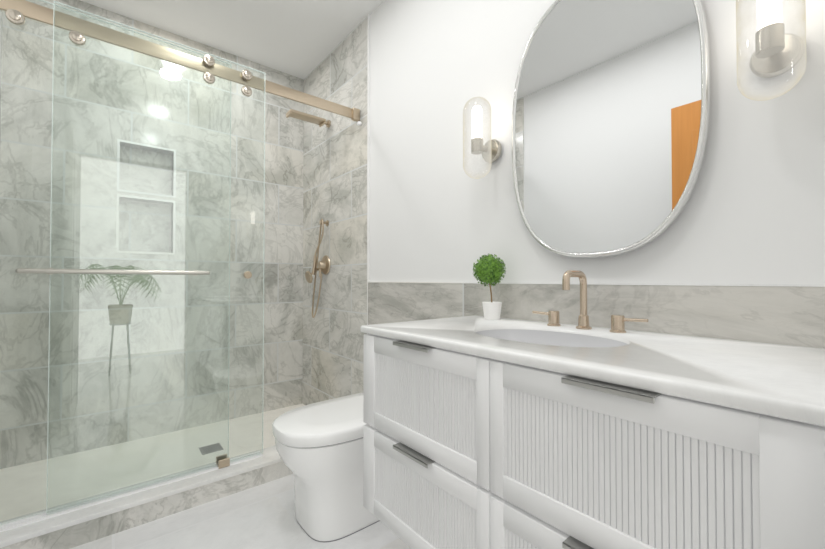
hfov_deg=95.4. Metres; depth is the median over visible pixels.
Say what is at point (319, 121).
shower head
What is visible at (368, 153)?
trim
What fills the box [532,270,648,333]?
faucet
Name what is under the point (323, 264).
shower
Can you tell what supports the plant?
on the countertop
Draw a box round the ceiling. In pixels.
[80,0,384,79]
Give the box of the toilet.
[272,392,379,541]
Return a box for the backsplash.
[368,283,824,348]
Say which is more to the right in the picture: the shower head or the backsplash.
the backsplash
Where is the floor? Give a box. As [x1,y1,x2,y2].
[70,474,411,548]
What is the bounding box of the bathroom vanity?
[360,270,824,548]
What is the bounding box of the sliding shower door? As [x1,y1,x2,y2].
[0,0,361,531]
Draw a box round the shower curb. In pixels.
[0,461,292,548]
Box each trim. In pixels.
[116,139,175,254]
[367,15,369,324]
[368,282,824,286]
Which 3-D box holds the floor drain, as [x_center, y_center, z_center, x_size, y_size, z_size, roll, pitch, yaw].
[-1.182,1.021,2.201,0.110,0.006,0.110,1,-1,-39]
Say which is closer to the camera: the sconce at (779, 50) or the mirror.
the sconce at (779, 50)
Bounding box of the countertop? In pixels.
[360,315,824,428]
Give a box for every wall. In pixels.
[0,0,303,468]
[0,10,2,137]
[302,15,367,404]
[370,0,824,283]
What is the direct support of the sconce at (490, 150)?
attached to the wall at (753, 211)
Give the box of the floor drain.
[199,443,222,454]
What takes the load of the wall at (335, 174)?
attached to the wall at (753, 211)
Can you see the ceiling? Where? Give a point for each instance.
(303, 39)
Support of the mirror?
attached to the wall at (753, 211)
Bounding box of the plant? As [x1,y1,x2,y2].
[472,254,505,319]
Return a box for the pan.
[0,404,304,521]
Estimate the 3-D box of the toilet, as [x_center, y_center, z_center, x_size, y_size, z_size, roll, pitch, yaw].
[-0.265,0.825,1.697,0.705,0.442,0.394,1,-1,-39]
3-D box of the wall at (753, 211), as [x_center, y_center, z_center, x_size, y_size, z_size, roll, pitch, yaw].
[0.092,-0.274,2.006,0.188,2.650,3.220,1,-1,-39]
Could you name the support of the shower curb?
on the floor
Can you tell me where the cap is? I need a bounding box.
[0,446,281,547]
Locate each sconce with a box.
[463,97,501,178]
[736,0,806,100]
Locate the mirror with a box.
[512,0,709,257]
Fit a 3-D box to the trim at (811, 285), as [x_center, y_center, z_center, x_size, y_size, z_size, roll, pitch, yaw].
[0.340,0.035,1.541,0.014,0.005,1.914,1,-1,-39]
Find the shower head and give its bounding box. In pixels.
[286,109,330,127]
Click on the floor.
(261, 516)
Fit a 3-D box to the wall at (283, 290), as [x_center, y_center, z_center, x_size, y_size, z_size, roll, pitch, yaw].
[-1.519,-0.265,2.638,1.880,2.650,0.200,1,-1,-39]
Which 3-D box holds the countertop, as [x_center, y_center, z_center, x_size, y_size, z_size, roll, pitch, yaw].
[0.382,0.178,1.023,0.576,0.024,1.058,1,-1,-39]
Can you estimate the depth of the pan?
2.03 m
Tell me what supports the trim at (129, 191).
attached to the wall at (283, 290)
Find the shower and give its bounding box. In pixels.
[305,219,329,317]
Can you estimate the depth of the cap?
1.57 m

